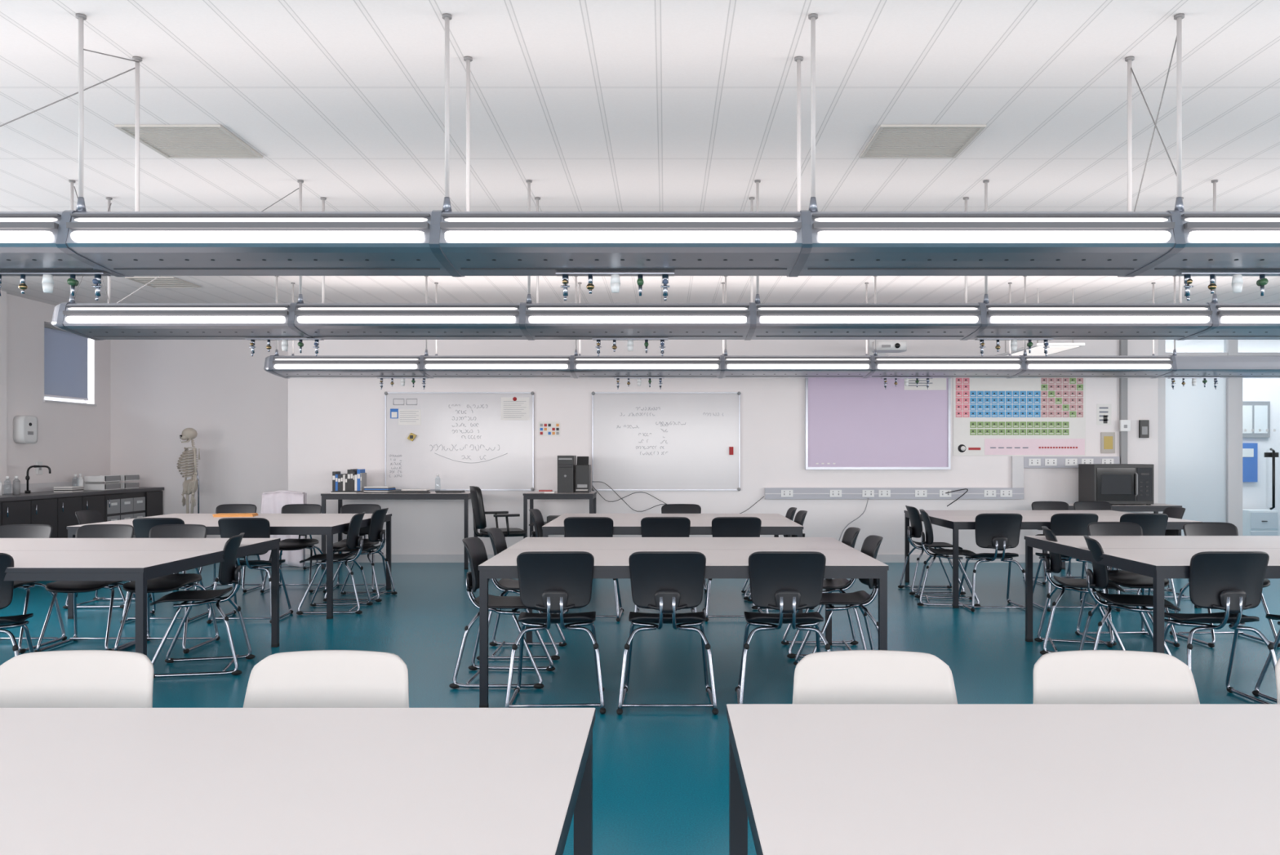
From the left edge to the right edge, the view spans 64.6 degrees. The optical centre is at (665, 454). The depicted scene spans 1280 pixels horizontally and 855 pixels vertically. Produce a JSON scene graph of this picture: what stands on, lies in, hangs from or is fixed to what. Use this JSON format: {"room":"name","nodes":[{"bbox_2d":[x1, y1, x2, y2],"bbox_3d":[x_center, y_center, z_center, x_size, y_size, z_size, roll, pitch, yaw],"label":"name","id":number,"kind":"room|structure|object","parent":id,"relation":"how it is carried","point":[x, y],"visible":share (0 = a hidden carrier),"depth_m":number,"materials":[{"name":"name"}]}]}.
{"room":"science classroom","nodes":[
{"label":"science classroom","id":0,"kind":"room"},
{"bbox_2d":[0,290,110,484],"bbox_3d":[-7.460,-0.240,5.350,0.280,3.140,16.700,0,0,0],"label":"wall","id":1,"kind":"structure","parent":0,"point":[73,438],"depth_m":12.02,"materials":[{"name":"paint"}]},
{"bbox_2d":[13,415,38,443],"bbox_3d":[-7.339,-0.290,11.620,0.118,0.320,0.280,0,0,0],"label":"paper towel dispenser","id":2,"kind":"object","parent":1,"relation":"attached to","point":[25,428],"visible":1,"depth_m":11.53,"materials":[{"name":"white plastic"}]},
{"bbox_2d":[43,322,97,406],"bbox_3d":[-7.470,-1.110,12.590,0.180,0.960,1.100,0,0,0],"label":"window","id":3,"kind":"structure","parent":1,"relation":"in","point":[65,353],"depth_m":12.57,"materials":[{"name":"blue glass"}]},
{"bbox_2d":[110,339,288,537],"bbox_3d":[-5.950,-0.240,13.600,2.900,3.140,0.200,0,0,0],"label":"wall","id":4,"kind":"structure","parent":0,"point":[237,410],"depth_m":13.50,"materials":[{"name":"white paint"}]},
{"bbox_2d":[0,0,1279,305],"bbox_3d":[2.200,-1.860,5.800,19.600,0.100,18.000,0,0,0],"label":"ceiling","id":5,"kind":"structure","parent":0,"point":[603,105],"depth_m":5.29,"materials":[{"name":"tile"}]},
{"bbox_2d":[124,276,200,287],"bbox_3d":[-5.250,-1.803,10.600,0.500,0.011,0.600,0,0,0],"label":"ceiling vent","id":6,"kind":"object","parent":5,"relation":"in","point":[161,282],"depth_m":10.58,"materials":[{"name":"white metal"}]},
{"bbox_2d":[114,124,262,158],"bbox_3d":[-2.730,-1.803,5.845,0.580,0.011,0.590,0,0,0],"label":"ceiling vent","id":7,"kind":"object","parent":5,"relation":"in","point":[171,141],"depth_m":5.82,"materials":[{"name":"white metal"}]},
{"bbox_2d":[0,13,1279,276],"bbox_3d":[1.328,-1.304,4.367,10.776,1.011,0.594,0,0,0],"label":"light bar","id":8,"kind":"object","parent":5,"relation":"hanging from","point":[446,242],"visible":1,"depth_m":4.12,"materials":[{"name":"metal"}]},
{"bbox_2d":[0,272,111,300],"bbox_3d":[-2.720,-0.737,4.459,0.520,0.120,0.062,0,0,0],"label":"tap","id":9,"kind":"object","parent":8,"relation":"attached to","point":[47,282],"visible":1,"depth_m":4.45,"materials":[{"name":"metal"}]},
{"bbox_2d":[555,272,674,300],"bbox_3d":[-0.220,-0.737,4.459,0.520,0.120,0.062,0,0,0],"label":"tap","id":10,"kind":"object","parent":8,"relation":"attached to","point":[615,279],"visible":1,"depth_m":4.45,"materials":[{"name":"metal"}]},
{"bbox_2d":[1174,272,1279,300],"bbox_3d":[2.520,-0.737,4.459,0.520,0.120,0.062,0,0,0],"label":"tap","id":11,"kind":"object","parent":8,"relation":"attached to","point":[1237,283],"visible":1,"depth_m":4.45,"materials":[{"name":"metal"}]},
{"bbox_2d":[51,179,1279,340],"bbox_3d":[1.328,-1.304,6.877,10.776,1.011,0.594,0,0,0],"label":"light bar","id":12,"kind":"object","parent":5,"relation":"hanging from","point":[528,320],"visible":0.98,"depth_m":6.63,"materials":[{"name":"metal"}]},
{"bbox_2d":[244,338,324,355],"bbox_3d":[-2.620,-0.737,6.969,0.520,0.120,0.062,0,0,0],"label":"tap","id":13,"kind":"object","parent":12,"relation":"attached to","point":[284,341],"visible":1,"depth_m":6.96,"materials":[{"name":"metal"}]},
{"bbox_2d":[592,338,668,355],"bbox_3d":[-0.240,-0.737,6.969,0.520,0.120,0.062,0,0,0],"label":"tap","id":14,"kind":"object","parent":12,"relation":"attached to","point":[630,341],"visible":1,"depth_m":6.96,"materials":[{"name":"metal"}]},
{"bbox_2d":[974,338,1053,355],"bbox_3d":[2.400,-0.737,6.969,0.520,0.120,0.062,0,0,0],"label":"tap","id":15,"kind":"object","parent":12,"relation":"attached to","point":[1013,341],"visible":1,"depth_m":6.96,"materials":[{"name":"metal"}]},
{"bbox_2d":[263,275,1279,377],"bbox_3d":[1.328,-1.304,10.397,10.776,1.011,0.594,0,0,0],"label":"light bar","id":16,"kind":"object","parent":5,"relation":"hanging from","point":[426,366],"visible":0.98,"depth_m":10.15,"materials":[{"name":"metal"}]},
{"bbox_2d":[859,124,986,158],"bbox_3d":[1.470,-1.803,5.845,0.580,0.011,0.590,0,0,0],"label":"ceiling vent","id":17,"kind":"object","parent":5,"relation":"in","point":[889,141],"depth_m":5.82,"materials":[{"name":"white metal"}]},
{"bbox_2d":[997,288,1084,355],"bbox_3d":[4.240,-1.486,11.525,0.520,0.645,1.350,0,0,0],"label":"light panel","id":18,"kind":"object","parent":5,"relation":"hanging from","point":[1037,348],"visible":0.7,"depth_m":11.15,"materials":[{"name":"white plastic"}]},
{"bbox_2d":[0,555,1279,854],"bbox_3d":[2.200,1.380,5.800,19.600,0.100,18.000,0,0,0],"label":"floor","id":19,"kind":"structure","parent":0,"point":[660,775],"depth_m":7.00,"materials":[{"name":"teal plastic"}]},
{"bbox_2d":[0,552,34,656],"bbox_3d":[-3.602,0.913,5.315,0.524,0.834,0.544,0,0,-18],"label":"chair","id":20,"kind":"object","parent":19,"relation":"on","point":[6,587],"visible":0.59,"depth_m":5.23,"materials":[{"name":"black plastic"}]},
{"bbox_2d":[0,524,66,653],"bbox_3d":[-4.551,0.913,7.012,0.524,0.834,0.544,0,0,-2],"label":"chair","id":21,"kind":"object","parent":19,"relation":"on","point":[9,531],"visible":0.42,"depth_m":7.20,"materials":[{"name":"black plastic"}]},
{"bbox_2d":[0,649,154,707],"bbox_3d":[-1.510,0.920,2.412,0.524,0.818,0.544,0,0,0],"label":"chair","id":22,"kind":"object","parent":19,"relation":"on","point":[64,678],"visible":0.26,"depth_m":2.60,"materials":[{"name":"white plastic"}]},
{"bbox_2d":[0,480,164,537],"bbox_3d":[-6.987,0.830,10.877,0.656,1.000,5.195,0,0,0],"label":"base cabinet","id":23,"kind":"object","parent":19,"relation":"on","point":[42,505],"depth_m":11.47,"materials":[{"name":"black plastic"}]},
{"bbox_2d":[84,475,120,489],"bbox_3d":[-6.950,0.344,12.500,0.260,0.170,0.340,0,0,0],"label":"desk tray","id":24,"kind":"object","parent":23,"relation":"on","point":[91,482],"visible":1,"depth_m":12.33,"materials":[{"name":"white plastic"}]},
{"bbox_2d":[104,474,138,488],"bbox_3d":[-6.950,0.344,12.950,0.260,0.170,0.340,0,0,0],"label":"desk tray","id":25,"kind":"object","parent":23,"relation":"on","point":[123,477],"visible":0.7,"depth_m":12.92,"materials":[{"name":"white plastic"}]},
{"bbox_2d":[34,524,135,652],"bbox_3d":[-3.971,0.913,7.012,0.524,0.834,0.544,0,0,-2],"label":"chair","id":26,"kind":"object","parent":19,"relation":"on","point":[91,531],"visible":0.47,"depth_m":6.99,"materials":[{"name":"black plastic"}]},
{"bbox_2d":[62,510,151,608],"bbox_3d":[-4.942,0.913,8.999,0.544,0.834,0.524,0,0,-2],"label":"chair","id":27,"kind":"object","parent":19,"relation":"on","point":[84,517],"visible":0.27,"depth_m":8.99,"materials":[{"name":"black plastic"}]},
{"bbox_2d":[0,537,280,655],"bbox_3d":[-3.765,0.954,6.125,2.170,0.752,1.850,0,0,0],"label":"table","id":28,"kind":"object","parent":19,"relation":"on","point":[140,560],"visible":0.8,"depth_m":5.86,"materials":[{"name":"white laminate"}]},
{"bbox_2d":[120,517,209,623],"bbox_3d":[-4.039,0.913,8.228,0.524,0.834,0.544,0,0,-2],"label":"chair","id":29,"kind":"object","parent":19,"relation":"on","point":[142,526],"visible":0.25,"depth_m":8.03,"materials":[{"name":"black plastic"}]},
{"bbox_2d":[112,524,220,653],"bbox_3d":[-3.451,0.913,7.012,0.524,0.834,0.544,0,0,-2],"label":"chair","id":30,"kind":"object","parent":19,"relation":"on","point":[171,582],"visible":0.52,"depth_m":7.14,"materials":[{"name":"black plastic"}]},
{"bbox_2d":[176,427,199,513],"bbox_3d":[-6.011,0.494,13.075,0.542,1.672,0.550,0,0,-40],"label":"skeleton","id":31,"kind":"object","parent":19,"relation":"on","point":[189,486],"visible":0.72,"depth_m":12.94,"materials":[{"name":"plastic"}]},
{"bbox_2d":[150,532,254,677],"bbox_3d":[-2.881,0.913,6.298,0.544,0.834,0.524,0,0,-13],"label":"chair","id":32,"kind":"object","parent":19,"relation":"on","point":[228,574],"visible":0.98,"depth_m":6.24,"materials":[{"name":"black plastic"}]},
{"bbox_2d":[194,503,263,592],"bbox_3d":[-4.301,0.913,9.992,0.524,0.834,0.544,0,0,-2],"label":"chair","id":33,"kind":"object","parent":19,"relation":"on","point":[226,508],"visible":0.25,"depth_m":10.18,"materials":[{"name":"black plastic"}]},
{"bbox_2d":[66,513,391,618],"bbox_3d":[-3.775,0.954,9.100,2.150,0.752,1.800,0,0,0],"label":"table","id":34,"kind":"object","parent":19,"relation":"on","point":[328,524],"visible":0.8,"depth_m":8.70,"materials":[{"name":"white laminate"}]},
{"bbox_2d":[206,517,293,623],"bbox_3d":[-3.359,0.913,8.228,0.524,0.834,0.544,0,0,-2],"label":"chair","id":35,"kind":"object","parent":19,"relation":"on","point":[252,527],"visible":0.64,"depth_m":8.05,"materials":[{"name":"black plastic"}]},
{"bbox_2d":[266,534,318,569],"bbox_3d":[-4.420,0.913,11.958,0.524,0.834,0.544,0,0,0],"label":"chair","id":36,"kind":"object","parent":19,"relation":"on","point":[304,567],"visible":0.22,"depth_m":11.78,"materials":[{"name":"black plastic"}]},
{"bbox_2d":[259,489,306,567],"bbox_3d":[-4.420,0.850,11.718,0.520,0.880,0.192,0,0,0],"label":"lab coat","id":37,"kind":"object","parent":36,"relation":"on","point":[272,502],"visible":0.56,"depth_m":11.68,"materials":[{"name":"fabric"}]},
{"bbox_2d":[260,503,326,592],"bbox_3d":[-3.650,0.913,9.992,0.524,0.834,0.544,0,0,0],"label":"chair","id":38,"kind":"object","parent":19,"relation":"on","point":[286,544],"visible":0.44,"depth_m":10.13,"materials":[{"name":"black plastic"}]},
{"bbox_2d":[0,707,595,854],"bbox_3d":[-1.360,0.954,1.700,2.400,0.751,1.240,0,0,0],"label":"table","id":39,"kind":"object","parent":19,"relation":"on","point":[73,780],"visible":1,"depth_m":1.82,"materials":[{"name":"white laminate"}]},
{"bbox_2d":[243,649,408,707],"bbox_3d":[-0.860,0.920,2.412,0.524,0.818,0.544,0,0,1],"label":"chair","id":40,"kind":"object","parent":19,"relation":"on","point":[313,678],"visible":0.3,"depth_m":2.60,"materials":[{"name":"white plastic"}]},
{"bbox_2d":[296,511,373,614],"bbox_3d":[-2.827,0.913,8.679,0.544,0.834,0.524,0,0,-6],"label":"chair","id":41,"kind":"object","parent":19,"relation":"on","point":[353,540],"visible":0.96,"depth_m":8.59,"materials":[{"name":"black plastic"}]},
{"bbox_2d":[323,503,386,592],"bbox_3d":[-3.051,0.913,9.992,0.524,0.834,0.544,0,0,-2],"label":"chair","id":42,"kind":"object","parent":19,"relation":"on","point":[350,508],"visible":0.48,"depth_m":10.16,"materials":[{"name":"black plastic"}]},
{"bbox_2d":[323,507,397,601],"bbox_3d":[-2.828,0.913,9.400,0.544,0.834,0.524,0,0,1],"label":"chair","id":43,"kind":"object","parent":19,"relation":"on","point":[375,531],"visible":0.91,"depth_m":9.31,"materials":[{"name":"black plastic"}]},
{"bbox_2d":[320,491,477,568],"bbox_3d":[-3.145,0.889,12.075,1.710,0.881,0.650,0,0,0],"label":"desk","id":44,"kind":"object","parent":19,"relation":"on","point":[465,495],"visible":0.6,"depth_m":11.76,"materials":[{"name":"black metal"}]},
{"bbox_2d":[332,468,366,492],"bbox_3d":[-3.805,0.309,12.200,0.351,0.277,0.201,0,0,0],"label":"binders","id":45,"kind":"object","parent":44,"relation":"on","point":[355,479],"visible":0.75,"depth_m":12.10,"materials":[{"name":"multicoloured paper"}]},
{"bbox_2d":[469,485,526,578],"bbox_3d":[-1.807,0.835,11.089,0.651,0.990,0.630,0,0,-21],"label":"office chair","id":46,"kind":"object","parent":19,"relation":"on","point":[478,512],"visible":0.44,"depth_m":10.88,"materials":[{"name":"black plastic"}]},
{"bbox_2d":[448,537,555,688],"bbox_3d":[-0.952,0.913,6.001,0.544,0.834,0.524,0,0,2],"label":"chair","id":47,"kind":"object","parent":19,"relation":"on","point":[474,546],"visible":0.86,"depth_m":5.96,"materials":[{"name":"black plastic"}]},
{"bbox_2d":[476,527,566,659],"bbox_3d":[-0.952,0.913,6.800,0.544,0.834,0.524,0,0,0],"label":"chair","id":48,"kind":"object","parent":19,"relation":"on","point":[496,535],"visible":0.49,"depth_m":6.81,"materials":[{"name":"black plastic"}]},
{"bbox_2d":[528,508,544,537],"bbox_3d":[-0.992,0.913,9.201,0.544,0.834,0.524,0,0,2],"label":"chair","id":49,"kind":"object","parent":19,"relation":"on","point":[536,515],"visible":0.35,"depth_m":9.28,"materials":[{"name":"black plastic"}]},
{"bbox_2d":[505,551,605,713],"bbox_3d":[-0.580,0.913,5.428,0.524,0.834,0.544,0,0,-3],"label":"chair","id":50,"kind":"object","parent":19,"relation":"on","point":[554,582],"visible":0.94,"depth_m":5.25,"materials":[{"name":"black plastic"}]},
{"bbox_2d":[523,491,596,538],"bbox_3d":[-1.250,0.889,12.100,0.820,0.881,0.600,0,0,0],"label":"table","id":51,"kind":"object","parent":19,"relation":"on","point":[531,495],"visible":0.53,"depth_m":11.81,"materials":[{"name":"white laminate"}]},
{"bbox_2d":[557,455,576,493],"bbox_3d":[-1.175,0.228,12.085,0.190,0.440,0.390,0,0,0],"label":"desktop computer","id":52,"kind":"object","parent":51,"relation":"on","point":[566,464],"visible":0.98,"depth_m":11.90,"materials":[{"name":"black plastic"}]},
{"bbox_2d":[575,456,591,492],"bbox_3d":[-0.980,0.233,12.055,0.160,0.430,0.390,0,0,0],"label":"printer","id":53,"kind":"object","parent":51,"relation":"on","point":[583,469],"visible":1,"depth_m":11.95,"materials":[{"name":"black plastic"}]},
{"bbox_2d":[563,516,623,621],"bbox_3d":[-0.611,0.913,8.328,0.524,0.834,0.544,0,0,2],"label":"chair","id":54,"kind":"object","parent":19,"relation":"on","point":[574,526],"visible":0.41,"depth_m":8.13,"materials":[{"name":"black plastic"}]},
{"bbox_2d":[634,516,697,612],"bbox_3d":[0.000,0.913,8.328,0.524,0.834,0.544,0,0,-1],"label":"chair","id":55,"kind":"object","parent":19,"relation":"on","point":[651,526],"visible":0.29,"depth_m":8.13,"materials":[{"name":"black plastic"}]},
{"bbox_2d":[616,551,718,714],"bbox_3d":[0.010,0.913,5.428,0.524,0.834,0.544,0,0,0],"label":"chair","id":56,"kind":"object","parent":19,"relation":"on","point":[667,582],"visible":1,"depth_m":5.25,"materials":[{"name":"black plastic"}]},
{"bbox_2d":[542,513,803,613],"bbox_3d":[0.060,0.954,9.100,2.120,0.752,1.800,0,0,0],"label":"table","id":57,"kind":"object","parent":19,"relation":"on","point":[775,524],"visible":0.51,"depth_m":8.70,"materials":[{"name":"white laminate"}]},
{"bbox_2d":[478,537,888,707],"bbox_3d":[0.095,0.954,6.210,2.150,0.752,1.820,0,0,0],"label":"table","id":58,"kind":"object","parent":19,"relation":"on","point":[726,557],"visible":0.75,"depth_m":5.86,"materials":[{"name":"white laminate"}]},
{"bbox_2d":[661,503,706,592],"bbox_3d":[0.160,0.913,10.012,0.524,0.834,0.544,0,0,0],"label":"chair","id":59,"kind":"object","parent":19,"relation":"on","point":[668,508],"visible":0.25,"depth_m":10.21,"materials":[{"name":"black plastic"}]},
{"bbox_2d":[702,516,768,621],"bbox_3d":[0.570,0.913,8.328,0.524,0.834,0.544,0,0,-1],"label":"chair","id":60,"kind":"object","parent":19,"relation":"on","point":[722,526],"visible":0.42,"depth_m":8.13,"materials":[{"name":"black plastic"}]},
{"bbox_2d":[746,510,814,608],"bbox_3d":[1.012,0.913,8.950,0.544,0.834,0.524,0,0,0],"label":"chair","id":61,"kind":"object","parent":19,"relation":"on","point":[800,516],"visible":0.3,"depth_m":9.04,"materials":[{"name":"black plastic"}]},
{"bbox_2d":[734,551,831,703],"bbox_3d":[0.636,0.913,5.428,0.524,0.834,0.544,0,0,1],"label":"chair","id":62,"kind":"object","parent":19,"relation":"on","point":[787,582],"visible":0.89,"depth_m":5.25,"materials":[{"name":"black plastic"}]},
{"bbox_2d":[781,527,866,657],"bbox_3d":[1.072,0.913,6.849,0.544,0.834,0.524,0,0,2],"label":"chair","id":63,"kind":"object","parent":19,"relation":"on","point":[851,534],"visible":0.48,"depth_m":6.87,"materials":[{"name":"black plastic"}]},
{"bbox_2d":[793,534,883,665],"bbox_3d":[1.072,0.913,6.149,0.544,0.834,0.524,0,0,1],"label":"chair","id":64,"kind":"object","parent":19,"relation":"on","point":[871,544],"visible":0.6,"depth_m":6.17,"materials":[{"name":"black plastic"}]},
{"bbox_2d":[792,649,957,703],"bbox_3d":[0.530,0.920,2.412,0.524,0.818,0.544,0,0,0],"label":"chair","id":65,"kind":"object","parent":19,"relation":"on","point":[845,676],"visible":0.27,"depth_m":2.60,"materials":[{"name":"white plastic"}]},
{"bbox_2d":[897,505,965,595],"bbox_3d":[2.588,0.913,9.850,0.544,0.834,0.524,0,0,0],"label":"chair","id":66,"kind":"object","parent":19,"relation":"on","point":[915,530],"visible":0.92,"depth_m":9.77,"materials":[{"name":"black plastic"}]},
{"bbox_2d":[914,509,980,606],"bbox_3d":[2.534,0.913,9.109,0.544,0.834,0.524,0,0,11],"label":"chair","id":67,"kind":"object","parent":19,"relation":"on","point":[927,524],"visible":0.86,"depth_m":9.03,"materials":[{"name":"black plastic"}]},
{"bbox_2d":[958,513,1025,611],"bbox_3d":[2.850,0.913,8.828,0.524,0.834,0.544,0,0,-1],"label":"chair","id":68,"kind":"object","parent":19,"relation":"on","point":[998,531],"visible":0.91,"depth_m":8.65,"materials":[{"name":"black plastic"}]},
{"bbox_2d":[726,703,1279,854],"bbox_3d":[1.341,0.954,1.718,2.398,0.751,1.275,0,0,0],"label":"table","id":69,"kind":"object","parent":19,"relation":"on","point":[807,779],"visible":1,"depth_m":1.84,"materials":[{"name":"white laminate"}]},
{"bbox_2d":[903,510,1201,608],"bbox_3d":[3.580,0.954,9.690,2.160,0.752,1.820,0,0,0],"label":"table","id":70,"kind":"object","parent":19,"relation":"on","point":[955,520],"visible":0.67,"depth_m":9.29,"materials":[{"name":"white laminate"}]},
{"bbox_2d":[1022,501,1087,584],"bbox_3d":[4.099,0.913,10.592,0.524,0.834,0.544,0,0,-2],"label":"chair","id":71,"kind":"object","parent":19,"relation":"on","point":[1036,505],"visible":0.29,"depth_m":10.79,"materials":[{"name":"black plastic"}]},
{"bbox_2d":[1032,513,1107,611],"bbox_3d":[3.500,0.913,8.828,0.524,0.834,0.544,0,0,0],"label":"chair","id":72,"kind":"object","parent":19,"relation":"on","point":[1061,524],"visible":0.44,"depth_m":8.64,"materials":[{"name":"black plastic"}]},
{"bbox_2d":[1034,525,1124,654],"bbox_3d":[2.822,0.913,6.899,0.544,0.834,0.524,0,0,16],"label":"chair","id":73,"kind":"object","parent":19,"relation":"on","point":[1055,560],"visible":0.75,"depth_m":6.86,"materials":[{"name":"black plastic"}]},
{"bbox_2d":[1066,501,1114,578],"bbox_3d":[4.550,0.913,10.612,0.524,0.834,0.544,0,0,1],"label":"chair","id":74,"kind":"object","parent":19,"relation":"on","point":[1077,505],"visible":0.17,"depth_m":10.81,"materials":[{"name":"black plastic"}]},
{"bbox_2d":[1043,502,1182,568],"bbox_3d":[5.300,0.959,12.050,1.400,0.741,0.600,0,0,0],"label":"table","id":75,"kind":"object","parent":19,"relation":"on","point":[1155,507],"visible":0.27,"depth_m":11.76,"materials":[{"name":"white laminate"}]},
{"bbox_2d":[1078,463,1153,504],"bbox_3d":[5.370,0.349,12.051,0.700,0.478,0.498,0,0,0],"label":"microwave oven","id":76,"kind":"object","parent":75,"relation":"on","point":[1113,483],"visible":0.89,"depth_m":11.84,"materials":[{"name":"black plastic"}]},
{"bbox_2d":[1032,649,1199,703],"bbox_3d":[1.140,0.920,2.412,0.524,0.818,0.544,0,0,1],"label":"chair","id":77,"kind":"object","parent":19,"relation":"on","point":[1077,676],"visible":0.23,"depth_m":2.60,"materials":[{"name":"white plastic"}]},
{"bbox_2d":[1075,521,1179,647],"bbox_3d":[3.299,0.913,7.242,0.524,0.834,0.544,0,0,-2],"label":"chair","id":78,"kind":"object","parent":19,"relation":"on","point":[1124,578],"visible":0.57,"depth_m":7.40,"materials":[{"name":"black plastic"}]},
{"bbox_2d":[1079,534,1180,654],"bbox_3d":[2.782,0.913,6.099,0.544,0.834,0.524,0,0,15],"label":"chair","id":79,"kind":"object","parent":19,"relation":"on","point":[1098,578],"visible":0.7,"depth_m":6.06,"materials":[{"name":"black plastic"}]},
{"bbox_2d":[1098,513,1178,611],"bbox_3d":[4.099,0.913,8.828,0.524,0.834,0.544,0,0,2],"label":"chair","id":80,"kind":"object","parent":19,"relation":"on","point":[1152,524],"visible":0.2,"depth_m":8.63,"materials":[{"name":"black plastic"}]},
{"bbox_2d":[1024,535,1279,653],"bbox_3d":[3.660,0.954,6.275,2.180,0.752,1.950,0,0,0],"label":"table","id":81,"kind":"object","parent":19,"relation":"on","point":[1159,557],"visible":0.78,"depth_m":6.31,"materials":[{"name":"white laminate"}]},
{"bbox_2d":[1115,506,1190,598],"bbox_3d":[4.642,0.913,9.599,0.544,0.834,0.524,0,0,3],"label":"chair","id":82,"kind":"object","parent":19,"relation":"on","point":[1172,512],"visible":0.36,"depth_m":9.63,"materials":[{"name":"black plastic"}]},
{"bbox_2d":[1164,551,1277,703],"bbox_3d":[2.930,0.913,5.428,0.524,0.834,0.544,0,0,0],"label":"chair","id":83,"kind":"object","parent":19,"relation":"on","point":[1232,582],"visible":0.88,"depth_m":5.25,"materials":[{"name":"black plastic"}]},
{"bbox_2d":[1169,521,1279,647],"bbox_3d":[3.999,0.913,7.242,0.524,0.834,0.544,0,0,-2],"label":"chair","id":84,"kind":"object","parent":19,"relation":"on","point":[1194,528],"visible":0.27,"depth_m":7.42,"materials":[{"name":"black plastic"}]},
{"bbox_2d":[1242,509,1278,535],"bbox_3d":[8.400,1.055,14.338,0.400,0.550,0.323,0,0,0],"label":"base cabinet","id":85,"kind":"object","parent":19,"relation":"on","point":[1255,522],"visible":0.7,"depth_m":14.19,"materials":[{"name":"white plastic"}]},
{"bbox_2d":[1252,613,1279,702],"bbox_3d":[3.510,0.913,5.358,0.524,0.834,0.544,0,0,-4],"label":"chair","id":86,"kind":"object","parent":19,"relation":"on","point":[1256,692],"visible":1,"depth_m":5.52,"materials":[{"name":"black plastic"}]},
{"bbox_2d":[288,339,1158,554],"bbox_3d":[0.715,-0.240,13.015,10.770,3.140,0.970,0,0,0],"label":"wall","id":87,"kind":"structure","parent":0,"point":[335,424],"depth_m":12.53,"materials":[{"name":"paint"}]},
{"bbox_2d":[384,391,534,490],"bbox_3d":[-2.545,-0.168,12.504,1.854,1.227,0.051,0,0,0],"label":"whiteboard","id":88,"kind":"object","parent":87,"relation":"attached to","point":[484,440],"visible":1,"depth_m":12.51,"materials":[{"name":"plastic"}]},
{"bbox_2d":[538,421,559,435],"bbox_3d":[-1.435,-0.320,12.527,0.270,0.180,0.004,0,0,0],"label":"poster","id":89,"kind":"object","parent":87,"relation":"attached to","point":[545,428],"visible":1,"depth_m":12.53,"materials":[{"name":"paper"}]},
{"bbox_2d":[591,391,740,490],"bbox_3d":[0.010,-0.168,12.505,1.844,1.227,0.047,0,0,0],"label":"whiteboard","id":90,"kind":"object","parent":87,"relation":"attached to","point":[642,441],"visible":1,"depth_m":12.51,"materials":[{"name":"plastic"}]},
{"bbox_2d":[305,554,1082,562],"bbox_3d":[0.715,1.280,12.520,10.770,0.100,0.020,0,0,0],"label":"baseboard","id":91,"kind":"structure","parent":87,"relation":"attached to","point":[362,557],"depth_m":12.51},
{"bbox_2d":[804,377,951,469],"bbox_3d":[2.625,-0.425,12.507,1.790,1.210,0.044,0,0,0],"label":"whiteboard","id":92,"kind":"object","parent":87,"relation":"attached to","point":[851,423],"visible":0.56,"depth_m":12.50,"materials":[{"name":"metal"}]},
{"bbox_2d":[868,339,906,355],"bbox_3d":[2.620,-1.300,12.104,0.380,0.260,0.848,0,0,0],"label":"projector","id":93,"kind":"object","parent":87,"relation":"attached to","point":[883,346],"visible":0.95,"depth_m":11.71,"materials":[{"name":"white plastic"}]},
{"bbox_2d":[764,455,1119,498],"bbox_3d":[3.415,0.280,12.495,4.370,0.530,0.067,0,0,0],"label":"dado trunking","id":94,"kind":"object","parent":87,"relation":"attached to","point":[1019,463],"visible":0.97,"depth_m":12.47,"materials":[{"name":"white plastic"}]},
{"bbox_2d":[952,377,1085,455],"bbox_3d":[4.380,-0.514,12.525,1.640,1.048,0.008,0,0,0],"label":"poster","id":95,"kind":"object","parent":87,"relation":"attached to","point":[992,416],"visible":0.98,"depth_m":12.52,"materials":[{"name":"paper"}]},
{"bbox_2d":[1097,404,1111,424],"bbox_3d":[5.430,-0.500,12.527,0.180,0.260,0.004,0,0,0],"label":"notice","id":96,"kind":"object","parent":87,"relation":"attached to","point":[1104,411],"visible":1,"depth_m":12.53,"materials":[{"name":"paper"}]},
{"bbox_2d":[1101,431,1115,453],"bbox_3d":[5.475,-0.150,12.518,0.170,0.260,0.022,0,0,0],"label":"picture frame","id":97,"kind":"object","parent":87,"relation":"attached to","point":[1108,438],"visible":1,"depth_m":12.51,"materials":[{"name":"white paper"}]},
{"bbox_2d":[1119,339,1127,463],"bbox_3d":[5.660,-0.645,12.505,0.080,1.550,0.049,0,0,0],"label":"trim","id":98,"kind":"structure","parent":87,"relation":"attached to","point":[1122,343],"depth_m":12.48,"materials":[{"name":"grey plastic"}]},
{"bbox_2d":[1158,339,1279,535],"bbox_3d":[7.350,-0.240,12.600,2.500,3.140,0.100,0,0,0],"label":"wall","id":99,"kind":"structure","parent":0,"point":[1198,424],"depth_m":12.60,"materials":[{"name":"paint"}]},
{"bbox_2d":[1238,377,1278,535],"bbox_3d":[7.650,0.080,12.567,1.080,2.480,0.106,0,0,0],"label":"door","id":100,"kind":"structure","parent":99,"relation":"in","point":[1273,454],"depth_m":12.57,"materials":[{"name":"clear glass"}]},
{"bbox_2d":[1165,339,1279,535],"bbox_3d":[3.750,-0.240,13.750,16.500,3.140,2.100,0,0,0],"label":"wall","id":101,"kind":"structure","parent":0,"point":[1255,495],"depth_m":14.60,"materials":[{"name":"paint"}]},
{"bbox_2d":[1242,443,1257,481],"bbox_3d":[8.380,0.110,14.576,0.280,0.560,0.043,0,0,0],"label":"poster","id":102,"kind":"object","parent":101,"relation":"attached to","point":[1250,451],"visible":0.71,"depth_m":14.56,"materials":[{"name":"paper"}]},
{"bbox_2d":[1242,400,1270,437],"bbox_3d":[8.450,-0.510,14.576,0.500,0.520,0.043,0,0,0],"label":"noticeboard","id":103,"kind":"object","parent":101,"relation":"attached to","point":[1255,414],"visible":0.76,"depth_m":14.55,"materials":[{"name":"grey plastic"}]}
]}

